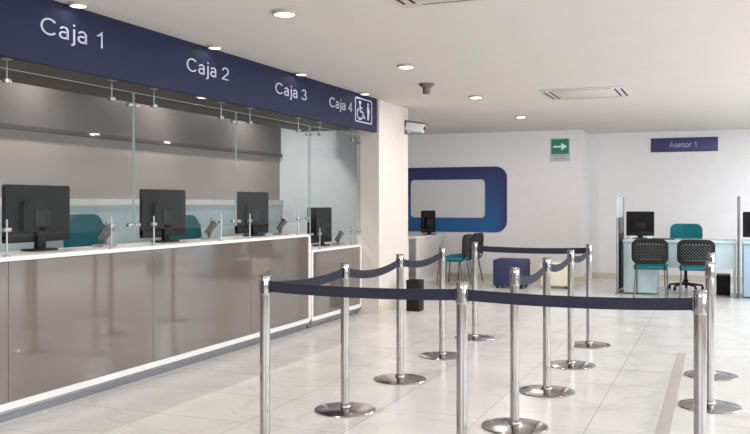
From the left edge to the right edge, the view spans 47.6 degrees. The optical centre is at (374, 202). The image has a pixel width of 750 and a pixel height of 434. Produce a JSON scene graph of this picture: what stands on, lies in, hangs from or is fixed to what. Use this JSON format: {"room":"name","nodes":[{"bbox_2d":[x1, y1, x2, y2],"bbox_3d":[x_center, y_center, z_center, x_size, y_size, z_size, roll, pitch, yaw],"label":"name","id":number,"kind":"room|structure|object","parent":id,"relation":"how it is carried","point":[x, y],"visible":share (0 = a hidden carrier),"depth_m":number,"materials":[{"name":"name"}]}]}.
{"room":"bank branch","nodes":[
{"label":"bank branch","id":0,"kind":"room"},
{"bbox_2d":[0,80,280,199],"bbox_3d":[-3.793,0.050,5.868,0.170,2.700,14.040,0,0,22],"label":"wall","id":1,"kind":"structure","parent":0,"point":[92,168],"depth_m":8.68,"materials":[{"name":"beige paint"}]},
{"bbox_2d":[0,205,282,251],"bbox_3d":[-2.399,0.662,9.085,0.045,1.275,5.850,0,0,22],"label":"wall panel","id":2,"kind":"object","parent":1,"relation":"attached to","point":[121,215],"depth_m":8.81,"materials":[{"name":"glass"}]},
{"bbox_2d":[0,123,282,156],"bbox_3d":[-3.822,-0.655,5.562,0.045,0.040,13.450,0,0,22],"label":"trim","id":3,"kind":"structure","parent":1,"relation":"attached to","point":[2,125],"depth_m":8.62,"materials":[{"name":"silver metal"}]},
{"bbox_2d":[0,198,283,205],"bbox_3d":[-2.392,-0.007,9.082,0.060,0.065,5.850,0,0,22],"label":"trim","id":4,"kind":"structure","parent":1,"relation":"attached to","point":[73,202],"depth_m":8.64,"materials":[{"name":"white"}]},
{"bbox_2d":[280,128,356,244],"bbox_3d":[-0.574,0.050,11.821,1.380,2.700,0.590,0,0,22],"label":"wall","id":5,"kind":"structure","parent":0,"point":[333,154],"depth_m":11.56,"materials":[{"name":"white paint"}]},
{"bbox_2d":[0,276,749,433],"bbox_3d":[1.416,1.450,6.708,11.600,0.100,19.700,0,0,22],"label":"floor","id":6,"kind":"structure","parent":0,"point":[625,392],"depth_m":6.71,"materials":[{"name":"white tile"}]},
{"bbox_2d":[63,214,106,247],"bbox_3d":[-2.396,0.749,7.493,0.557,1.298,0.544,0,0,22],"label":"chair","id":7,"kind":"object","parent":6,"relation":"on","point":[85,229],"visible":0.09,"depth_m":7.53,"materials":[{"name":"teal fabric"}]},
{"bbox_2d":[0,234,310,421],"bbox_3d":[-2.302,0.873,6.155,0.480,1.055,7.290,0,0,22],"label":"counter","id":8,"kind":"object","parent":6,"relation":"on","point":[76,322],"depth_m":6.54,"materials":[{"name":"beige paint"}]},
{"bbox_2d":[2,184,69,250],"bbox_3d":[-2.441,0.107,6.185,0.170,0.475,0.630,0,0,22],"label":"monitor","id":9,"kind":"object","parent":8,"relation":"on","point":[38,214],"visible":0.98,"depth_m":6.14,"materials":[{"name":"black plastic"}]},
{"bbox_2d":[0,57,133,256],"bbox_3d":[-2.168,-0.292,5.913,0.070,1.274,1.516,0,0,22],"label":"glass screen","id":10,"kind":"object","parent":8,"relation":"on","point":[7,80],"visible":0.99,"depth_m":6.38,"materials":[{"name":"glass"}]},
{"bbox_2d":[92,221,116,246],"bbox_3d":[-2.138,0.244,6.720,0.120,0.202,0.170,0,0,22],"label":"card terminal","id":11,"kind":"object","parent":8,"relation":"on","point":[106,232],"visible":0.91,"depth_m":6.71,"materials":[{"name":"grey plastic"}]},
{"bbox_2d":[0,234,300,256],"bbox_3d":[-2.318,0.365,6.162,0.445,0.040,7.290,0,0,22],"label":"countertop","id":12,"kind":"structure","parent":8,"relation":"on","point":[85,248],"depth_m":6.74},
{"bbox_2d":[139,189,185,241],"bbox_3d":[-1.864,0.113,7.559,0.170,0.465,0.630,0,0,22],"label":"monitor","id":13,"kind":"object","parent":8,"relation":"on","point":[168,207],"visible":0.97,"depth_m":7.50,"materials":[{"name":"black plastic"}]},
{"bbox_2d":[134,87,236,245],"bbox_3d":[-1.598,-0.292,7.324,0.070,1.274,1.501,0,0,22],"label":"glass screen","id":14,"kind":"object","parent":8,"relation":"on","point":[153,105],"visible":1,"depth_m":6.86,"materials":[{"name":"glass"}]},
{"bbox_2d":[200,218,218,239],"bbox_3d":[-1.576,0.244,8.111,0.120,0.202,0.170,0,0,22],"label":"card terminal","id":15,"kind":"object","parent":8,"relation":"on","point":[213,224],"visible":1,"depth_m":8.10,"materials":[{"name":"grey plastic"}]},
{"bbox_2d":[235,192,268,235],"bbox_3d":[-1.276,0.114,8.961,0.170,0.462,0.640,0,0,22],"label":"monitor","id":16,"kind":"object","parent":8,"relation":"on","point":[255,204],"visible":0.92,"depth_m":8.91,"materials":[{"name":"black plastic"}]},
{"bbox_2d":[236,107,309,238],"bbox_3d":[-1.024,-0.292,8.743,0.070,1.274,1.531,0,0,22],"label":"glass screen","id":17,"kind":"object","parent":8,"relation":"on","point":[249,220],"visible":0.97,"depth_m":8.28,"materials":[{"name":"glass"}]},
{"bbox_2d":[273,217,288,234],"bbox_3d":[-1.026,0.244,9.259,0.120,0.202,0.170,0,0,22],"label":"card terminal","id":18,"kind":"object","parent":8,"relation":"on","point":[283,222],"visible":1,"depth_m":9.24,"materials":[{"name":"grey plastic"}]},
{"bbox_2d":[170,215,201,239],"bbox_3d":[-1.815,0.764,8.930,0.557,1.268,0.544,0,0,22],"label":"chair","id":19,"kind":"object","parent":6,"relation":"on","point":[193,227],"visible":0.06,"depth_m":9.07,"materials":[{"name":"teal fabric"}]},
{"bbox_2d":[259,274,270,433],"bbox_3d":[-0.619,0.901,4.780,0.416,0.998,0.416,0,0,22],"label":"stanchion","id":20,"kind":"object","parent":6,"relation":"on","point":[264,282],"visible":1,"depth_m":4.75,"materials":[{"name":"silver metal"}]},
{"bbox_2d":[271,268,342,284],"bbox_3d":[-0.411,0.481,5.262,0.008,0.085,0.986,0,0,23],"label":"belt","id":21,"kind":"object","parent":20,"relation":"attached to","point":[323,279],"visible":0.59,"depth_m":5.41,"materials":[{"name":"blue fabric"}]},
{"bbox_2d":[306,244,361,327],"bbox_3d":[-0.659,0.963,10.221,0.480,0.875,1.440,0,0,22],"label":"counter","id":22,"kind":"object","parent":6,"relation":"on","point":[326,260],"depth_m":10.02,"materials":[{"name":"beige paint"}]},
{"bbox_2d":[307,207,331,245],"bbox_3d":[-0.662,0.290,10.481,0.170,0.470,0.620,0,0,22],"label":"monitor","id":23,"kind":"object","parent":22,"relation":"on","point":[321,217],"visible":0.78,"depth_m":10.44,"materials":[{"name":"black plastic"}]},
{"bbox_2d":[311,244,356,249],"bbox_3d":[-0.675,0.545,10.228,0.445,0.040,1.440,0,0,22],"label":"countertop","id":24,"kind":"structure","parent":22,"relation":"on","point":[312,247],"depth_m":10.26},
{"bbox_2d":[309,121,360,248],"bbox_3d":[-0.459,-0.202,10.143,0.070,1.454,1.421,0,0,22],"label":"glass screen","id":25,"kind":"object","parent":22,"relation":"on","point":[319,133],"visible":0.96,"depth_m":9.71,"materials":[{"name":"glass"}]},
{"bbox_2d":[332,229,344,244],"bbox_3d":[-0.457,0.424,10.668,0.120,0.202,0.170,0,0,22],"label":"card terminal","id":26,"kind":"object","parent":22,"relation":"on","point":[340,234],"visible":0.97,"depth_m":10.65,"materials":[{"name":"grey plastic"}]},
{"bbox_2d":[314,262,375,417],"bbox_3d":[-0.203,0.901,5.744,0.416,0.998,0.416,0,0,22],"label":"stanchion","id":27,"kind":"object","parent":6,"relation":"on","point":[343,409],"visible":0.96,"depth_m":5.72,"materials":[{"name":"silver metal"}]},
{"bbox_2d":[350,259,398,277],"bbox_3d":[-0.003,0.491,6.240,0.008,0.105,1.006,0,0,22],"label":"belt","id":28,"kind":"object","parent":27,"relation":"attached to","point":[354,273],"visible":0.89,"depth_m":6.22,"materials":[{"name":"blue fabric"}]},
{"bbox_2d":[374,254,425,384],"bbox_3d":[0.198,0.901,6.736,0.416,0.998,0.416,0,0,22],"label":"stanchion","id":29,"kind":"object","parent":6,"relation":"on","point":[398,378],"visible":0.97,"depth_m":6.71,"materials":[{"name":"silver metal"}]},
{"bbox_2d":[404,251,441,267],"bbox_3d":[0.406,0.491,7.251,0.008,0.105,1.046,0,0,22],"label":"belt","id":30,"kind":"object","parent":29,"relation":"attached to","point":[407,263],"visible":0.96,"depth_m":7.25,"materials":[{"name":"blue fabric"}]},
{"bbox_2d":[406,279,423,311],"bbox_3d":[0.521,1.200,11.060,0.190,0.400,0.210,0,0,22],"label":"waste bin","id":31,"kind":"object","parent":6,"relation":"on","point":[411,305],"visible":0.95,"depth_m":10.97,"materials":[{"name":"black plastic"}]},
{"bbox_2d":[408,233,444,282],"bbox_3d":[0.916,0.985,15.215,0.220,0.830,1.560,0,0,22],"label":"desk","id":32,"kind":"object","parent":6,"relation":"on","point":[427,246],"visible":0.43,"depth_m":14.98,"materials":[{"name":"white laminate"}]},
{"bbox_2d":[421,210,435,234],"bbox_3d":[0.976,0.352,15.342,0.320,0.435,0.170,0,0,-38],"label":"monitor","id":33,"kind":"object","parent":32,"relation":"on","point":[427,216],"visible":1,"depth_m":15.31,"materials":[{"name":"black plastic"}]},
{"bbox_2d":[419,247,455,359],"bbox_3d":[0.614,0.901,7.766,0.416,0.998,0.416,0,0,22],"label":"stanchion","id":34,"kind":"object","parent":6,"relation":"on","point":[441,354],"visible":0.91,"depth_m":7.74,"materials":[{"name":"silver metal"}]},
{"bbox_2d":[437,234,471,285],"bbox_3d":[1.357,0.966,14.497,0.500,0.872,0.520,0,0,22],"label":"chair","id":35,"kind":"object","parent":6,"relation":"on","point":[467,238],"visible":0.97,"depth_m":14.36,"materials":[{"name":"black plastic"}]},
{"bbox_2d":[456,281,467,433],"bbox_3d":[0.445,0.901,4.350,0.416,0.998,0.416,0,0,22],"label":"stanchion","id":36,"kind":"object","parent":6,"relation":"on","point":[461,286],"visible":1,"depth_m":4.33,"materials":[{"name":"silver metal"}]},
{"bbox_2d":[270,281,455,300],"bbox_3d":[-0.087,0.475,4.565,1.083,0.072,0.008,0,0,22],"label":"belt","id":37,"kind":"object","parent":36,"relation":"attached to","point":[278,287],"visible":1,"depth_m":4.55,"materials":[{"name":"blue fabric"}]},
{"bbox_2d":[468,289,692,310],"bbox_3d":[0.976,0.476,4.146,1.074,0.074,0.008,0,0,21],"label":"belt","id":38,"kind":"object","parent":36,"relation":"attached to","point":[614,303],"visible":1,"depth_m":4.13,"materials":[{"name":"blue fabric"}]},
{"bbox_2d":[448,233,483,281],"bbox_3d":[1.619,0.966,15.145,0.500,0.872,0.520,0,0,28],"label":"chair","id":39,"kind":"object","parent":6,"relation":"on","point":[476,237],"visible":0.58,"depth_m":15.07,"materials":[{"name":"black plastic"}]},
{"bbox_2d":[455,242,494,340],"bbox_3d":[1.033,0.901,8.804,0.416,0.998,0.416,0,0,22],"label":"stanchion","id":40,"kind":"object","parent":6,"relation":"on","point":[474,336],"visible":0.88,"depth_m":8.78,"materials":[{"name":"silver metal"}]},
{"bbox_2d":[478,246,585,253],"bbox_3d":[1.571,0.475,8.587,1.096,0.072,0.008,0,0,22],"label":"belt","id":41,"kind":"object","parent":40,"relation":"attached to","point":[480,248],"visible":0.9,"depth_m":8.58,"materials":[{"name":"blue fabric"}]},
{"bbox_2d":[493,258,530,288],"bbox_3d":[2.273,1.165,14.127,0.526,0.470,0.506,0,0,22],"label":"ottoman","id":42,"kind":"object","parent":6,"relation":"on","point":[501,266],"visible":0.85,"depth_m":13.93,"materials":[{"name":"blue fabric"}]},
{"bbox_2d":[481,267,548,433],"bbox_3d":[0.873,0.901,5.310,0.416,0.998,0.416,0,0,22],"label":"stanchion","id":43,"kind":"object","parent":6,"relation":"on","point":[513,424],"visible":1,"depth_m":5.28,"materials":[{"name":"silver metal"}]},
{"bbox_2d":[520,262,545,284],"bbox_3d":[1.073,0.494,5.806,0.008,0.110,1.006,0,0,22],"label":"belt","id":44,"kind":"object","parent":43,"relation":"attached to","point":[524,280],"visible":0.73,"depth_m":5.81,"materials":[{"name":"blue fabric"}]},
{"bbox_2d":[519,257,575,397],"bbox_3d":[1.273,0.901,6.302,0.416,0.998,0.416,0,0,22],"label":"stanchion","id":45,"kind":"object","parent":6,"relation":"on","point":[546,390],"visible":0.96,"depth_m":6.27,"materials":[{"name":"silver metal"}]},
{"bbox_2d":[540,260,566,288],"bbox_3d":[3.020,1.185,14.095,0.486,0.430,0.486,0,0,22],"label":"ottoman","id":46,"kind":"object","parent":6,"relation":"on","point":[559,278],"visible":0.26,"depth_m":13.86,"materials":[{"name":"beige fabric"}]},
{"bbox_2d":[551,250,595,369],"bbox_3d":[1.689,0.901,7.331,0.416,0.998,0.416,0,0,22],"label":"stanchion","id":47,"kind":"object","parent":6,"relation":"on","point":[570,363],"visible":0.94,"depth_m":7.30,"materials":[{"name":"silver metal"}]},
{"bbox_2d":[551,254,570,271],"bbox_3d":[1.481,0.491,6.816,0.008,0.105,1.046,0,0,22],"label":"belt","id":48,"kind":"object","parent":47,"relation":"attached to","point":[554,267],"visible":0.88,"depth_m":6.84,"materials":[{"name":"blue fabric"}]},
{"bbox_2d":[575,248,588,262],"bbox_3d":[1.899,0.491,7.850,0.008,0.105,1.056,0,0,22],"label":"belt","id":49,"kind":"object","parent":47,"relation":"attached to","point":[581,258],"visible":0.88,"depth_m":7.89,"materials":[{"name":"blue fabric"}]},
{"bbox_2d":[574,244,610,348],"bbox_3d":[2.109,0.901,8.370,0.416,0.998,0.416,0,0,22],"label":"stanchion","id":50,"kind":"object","parent":6,"relation":"on","point":[588,344],"visible":0.84,"depth_m":8.34,"materials":[{"name":"silver metal"}]},
{"bbox_2d":[615,196,623,293],"bbox_3d":[3.876,0.650,13.437,0.066,1.500,0.860,0,0,22],"label":"divider","id":51,"kind":"object","parent":6,"relation":"on","point":[620,200],"visible":0.98,"depth_m":13.35,"materials":[{"name":"metal"}]},
{"bbox_2d":[631,239,668,297],"bbox_3d":[4.124,0.966,12.702,0.520,0.872,0.500,0,0,22],"label":"chair","id":52,"kind":"object","parent":6,"relation":"on","point":[653,249],"visible":0.98,"depth_m":12.50,"materials":[{"name":"black plastic"}]},
{"bbox_2d":[655,353,686,433],"bbox_3d":[1.959,1.399,5.690,0.080,0.002,4.820,0,0,22],"label":"trim","id":53,"kind":"structure","parent":6,"relation":"on","point":[666,417],"depth_m":6.11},
{"bbox_2d":[623,237,736,297],"bbox_3d":[4.705,0.979,13.139,1.620,0.842,0.730,0,0,22],"label":"desk","id":54,"kind":"object","parent":6,"relation":"on","point":[725,249],"visible":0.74,"depth_m":12.96,"materials":[{"name":"white laminate"}]},
{"bbox_2d":[626,211,653,238],"bbox_3d":[4.163,0.345,13.342,0.420,0.425,0.170,0,0,18],"label":"monitor","id":55,"kind":"object","parent":54,"relation":"on","point":[640,224],"visible":0.98,"depth_m":13.32,"materials":[{"name":"black plastic"}]},
{"bbox_2d":[649,238,674,239],"bbox_3d":[4.417,0.553,13.094,0.380,0.010,0.310,0,0,22],"label":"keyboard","id":56,"kind":"object","parent":54,"relation":"on","point":[649,238],"visible":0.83,"depth_m":13.12,"materials":[{"name":"black plastic"}]},
{"bbox_2d":[668,224,703,289],"bbox_3d":[5.033,0.869,13.765,0.544,1.058,0.556,0,0,22],"label":"chair","id":57,"kind":"object","parent":6,"relation":"on","point":[676,230],"visible":0.58,"depth_m":13.90,"materials":[{"name":"teal fabric"}]},
{"bbox_2d":[677,240,714,297],"bbox_3d":[4.712,0.966,12.464,0.520,0.872,0.500,0,0,22],"label":"chair","id":58,"kind":"object","parent":6,"relation":"on","point":[694,250],"visible":0.84,"depth_m":12.27,"materials":[{"name":"black plastic"}]},
{"bbox_2d":[693,289,706,433],"bbox_3d":[1.508,0.901,3.942,0.416,0.998,0.416,0,0,22],"label":"stanchion","id":59,"kind":"object","parent":6,"relation":"on","point":[699,296],"visible":1,"depth_m":3.92,"materials":[{"name":"silver metal"}]},
{"bbox_2d":[705,267,709,291],"bbox_3d":[1.905,0.494,4.893,0.008,0.110,1.996,0,0,23],"label":"belt","id":60,"kind":"object","parent":59,"relation":"attached to","point":[707,285],"visible":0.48,"depth_m":5.44,"materials":[{"name":"blue fabric"}]},
{"bbox_2d":[678,261,742,413],"bbox_3d":[2.301,0.901,5.843,0.416,0.998,0.416,0,0,22],"label":"stanchion","id":61,"kind":"object","parent":6,"relation":"on","point":[714,406],"visible":0.78,"depth_m":5.82,"materials":[{"name":"silver metal"}]},
{"bbox_2d":[684,253,738,380],"bbox_3d":[2.721,0.901,6.882,0.416,0.998,0.416,0,0,22],"label":"stanchion","id":62,"kind":"object","parent":6,"relation":"on","point":[718,375],"visible":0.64,"depth_m":6.85,"materials":[{"name":"silver metal"}]},
{"bbox_2d":[716,273,730,294],"bbox_3d":[5.363,1.250,13.088,0.200,0.300,0.412,0,0,22],"label":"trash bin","id":63,"kind":"object","parent":6,"relation":"on","point":[723,281],"visible":1,"depth_m":12.90,"materials":[{"name":"black plastic"}]},
{"bbox_2d":[736,196,741,298],"bbox_3d":[5.480,0.650,12.789,0.066,1.500,0.860,0,0,22],"label":"divider","id":64,"kind":"object","parent":6,"relation":"on","point":[739,296],"visible":1,"depth_m":12.41,"materials":[{"name":"metal"}]},
{"bbox_2d":[741,239,749,296],"bbox_3d":[6.281,0.979,12.502,1.620,0.842,0.730,0,0,22],"label":"desk","id":65,"kind":"object","parent":6,"relation":"on","point":[745,242],"visible":1,"depth_m":12.48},
{"bbox_2d":[743,212,749,236],"bbox_3d":[5.747,0.345,12.702,0.460,0.425,0.170,0,0,22],"label":"monitor","id":66,"kind":"object","parent":65,"relation":"on","point":[746,215],"visible":1,"depth_m":12.77,"materials":[{"name":"black plastic"}]},
{"bbox_2d":[357,100,407,313],"bbox_3d":[0.113,0.050,11.279,0.300,2.700,1.080,0,0,22],"label":"wall","id":67,"kind":"structure","parent":0,"point":[383,235],"depth_m":10.87,"materials":[{"name":"beige paint"}]},
{"bbox_2d":[0,57,357,131],"bbox_3d":[-2.883,-1.115,4.918,1.030,0.370,12.960,0,0,22],"label":"trim","id":68,"kind":"structure","parent":67,"relation":"attached to","point":[16,76],"depth_m":7.35,"materials":[{"name":"paint"}]},
{"bbox_2d":[0,0,376,132],"bbox_3d":[-1.560,-1.089,6.745,0.054,0.419,8.340,0,0,22],"label":"fascia sign","id":69,"kind":"object","parent":67,"relation":"attached to","point":[51,33],"visible":1,"depth_m":6.48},
{"bbox_2d":[380,300,405,313],"bbox_3d":[0.265,1.350,11.234,0.014,0.100,1.050,0,0,22],"label":"baseboard","id":70,"kind":"structure","parent":67,"relation":"attached to","point":[387,307],"depth_m":10.99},
{"bbox_2d":[405,120,426,134],"bbox_3d":[0.558,-1.035,11.585,0.295,0.190,0.124,0,0,22],"label":"security camera","id":71,"kind":"object","parent":67,"relation":"attached to","point":[413,126],"visible":1,"depth_m":11.54,"materials":[{"name":"white plastic"}]},
{"bbox_2d":[54,0,749,134],"bbox_3d":[1.416,-1.350,6.708,11.600,0.100,19.700,0,0,22],"label":"ceiling","id":72,"kind":"structure","parent":0,"point":[683,65],"depth_m":7.34,"materials":[{"name":"paint"}]},
{"bbox_2d":[68,1,88,8],"bbox_3d":[-1.931,-1.286,5.537,0.132,0.025,0.132,0,0,22],"label":"recessed light","id":73,"kind":"object","parent":72,"relation":"in","point":[74,4],"visible":1,"depth_m":5.50,"materials":[{"name":"white"}]},
{"bbox_2d":[71,5,85,7],"bbox_3d":[-1.931,-1.286,5.537,0.100,0.025,0.100,0,0,22],"label":"diffuser","id":74,"kind":"object","parent":73,"relation":"attached to","point":[73,6],"depth_m":5.52,"materials":[{"name":"white plastic"}]},
{"bbox_2d":[207,45,222,49],"bbox_3d":[-1.325,-1.286,7.039,0.132,0.025,0.132,0,0,22],"label":"recessed light","id":75,"kind":"object","parent":72,"relation":"in","point":[213,47],"visible":1,"depth_m":7.00,"materials":[{"name":"white plastic"}]},
{"bbox_2d":[272,9,297,17],"bbox_3d":[-0.613,-1.284,5.770,0.176,0.030,0.176,0,0,22],"label":"recessed light","id":76,"kind":"object","parent":72,"relation":"in","point":[285,13],"visible":1,"depth_m":5.72,"materials":[{"name":"white plastic"}]},
{"bbox_2d":[275,13,293,16],"bbox_3d":[-0.613,-1.284,5.770,0.133,0.030,0.133,0,0,22],"label":"diffuser","id":77,"kind":"object","parent":76,"relation":"attached to","point":[276,14],"depth_m":5.76,"materials":[{"name":"white plastic"}]},
{"bbox_2d":[295,72,307,75],"bbox_3d":[-0.737,-1.286,8.495,0.132,0.025,0.132,0,0,22],"label":"recessed light","id":78,"kind":"object","parent":72,"relation":"in","point":[296,73],"visible":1,"depth_m":8.46,"materials":[{"name":"white"}]},
{"bbox_2d":[359,92,370,94],"bbox_3d":[-0.118,-1.286,10.024,0.132,0.025,0.132,0,0,22],"label":"recessed light","id":79,"kind":"object","parent":72,"relation":"in","point":[360,93],"visible":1,"depth_m":9.98,"materials":[{"name":"white"}]},
{"bbox_2d":[397,64,414,68],"bbox_3d":[0.293,-1.284,8.014,0.176,0.030,0.176,0,0,22],"label":"recessed light","id":80,"kind":"object","parent":72,"relation":"in","point":[400,66],"visible":1,"depth_m":7.96,"materials":[{"name":"white"}]},
{"bbox_2d":[419,83,433,93],"bbox_3d":[0.561,-1.242,9.264,0.170,0.113,0.170,0,0,22],"label":"ceiling sensor","id":81,"kind":"object","parent":72,"relation":"attached to","point":[426,87],"visible":1,"depth_m":9.22,"materials":[{"name":"grey plastic"}]},
{"bbox_2d":[393,0,489,7],"bbox_3d":[0.461,-1.292,5.012,0.940,0.015,0.940,0,0,22],"label":"ceiling vent","id":82,"kind":"object","parent":72,"relation":"in","point":[405,3],"visible":1,"depth_m":5.46,"materials":[{"name":"white metal"}]},
{"bbox_2d":[469,95,482,98],"bbox_3d":[1.226,-1.284,10.322,0.176,0.030,0.176,0,0,22],"label":"recessed light","id":83,"kind":"object","parent":72,"relation":"in","point":[471,96],"visible":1,"depth_m":10.27,"materials":[{"name":"white"}]},
{"bbox_2d":[515,115,526,117],"bbox_3d":[2.178,-1.284,12.677,0.176,0.030,0.176,0,0,22],"label":"recessed light","id":84,"kind":"object","parent":72,"relation":"in","point":[517,116],"visible":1,"depth_m":12.62,"materials":[{"name":"white"}]},
{"bbox_2d":[539,86,630,99],"bbox_3d":[2.495,-1.292,10.047,0.940,0.015,0.940,0,0,22],"label":"ceiling vent","id":85,"kind":"object","parent":72,"relation":"in","point":[616,91],"visible":1,"depth_m":9.97,"materials":[{"name":"white metal"}]},
{"bbox_2d":[556,90,614,97],"bbox_3d":[2.495,-1.286,10.047,0.600,0.004,0.600,0,0,22],"label":"grille","id":86,"kind":"object","parent":85,"relation":"attached to","point":[584,93],"depth_m":9.97,"materials":[{"name":"white metal"}]},
{"bbox_2d":[408,129,588,276],"bbox_3d":[1.844,0.050,16.377,4.350,2.700,1.150,0,0,22],"label":"wall","id":87,"kind":"structure","parent":0,"point":[548,201],"depth_m":15.41,"materials":[{"name":"white paint"}]},
{"bbox_2d":[408,166,506,231],"bbox_3d":[1.343,-0.065,15.951,2.300,1.210,0.012,0,0,22],"label":"wall panel","id":88,"kind":"object","parent":87,"relation":"attached to","point":[461,203],"depth_m":15.85,"materials":[{"name":"blue plastic"}]},
{"bbox_2d":[409,271,580,281],"bbox_3d":[1.696,1.350,15.809,4.200,0.100,0.014,0,0,22],"label":"baseboard","id":89,"kind":"structure","parent":87,"relation":"attached to","point":[411,273],"depth_m":15.79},
{"bbox_2d":[551,138,569,161],"bbox_3d":[3.302,-0.948,15.159,0.340,0.415,0.014,0,0,22],"label":"route sign","id":90,"kind":"object","parent":87,"relation":"attached to","point":[560,147],"visible":1,"depth_m":15.15,"materials":[{"name":"green plastic"}]},
{"bbox_2d":[581,274,585,281],"bbox_3d":[3.839,1.350,15.490,0.014,0.100,1.000,0,0,22],"label":"baseboard","id":91,"kind":"structure","parent":87,"relation":"attached to","point":[583,278],"depth_m":15.19,"materials":[{"name":"beige"}]},
{"bbox_2d":[589,129,749,276],"bbox_3d":[7.224,0.050,14.742,6.850,2.700,0.150,0,0,22],"label":"wall","id":92,"kind":"structure","parent":0,"point":[703,188],"depth_m":15.43,"materials":[{"name":"white paint"}]},
{"bbox_2d":[592,272,741,282],"bbox_3d":[7.130,1.350,14.692,6.686,0.100,0.014,0,0,22],"label":"baseboard","id":93,"kind":"structure","parent":92,"relation":"attached to","point":[594,274],"depth_m":15.39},
{"bbox_2d":[651,137,717,151],"bbox_3d":[5.569,-1.052,15.319,1.136,0.254,0.019,0,0,22],"label":"sign","id":94,"kind":"object","parent":92,"relation":"attached to","point":[689,144],"visible":1,"depth_m":15.31,"materials":[{"name":"plastic"}]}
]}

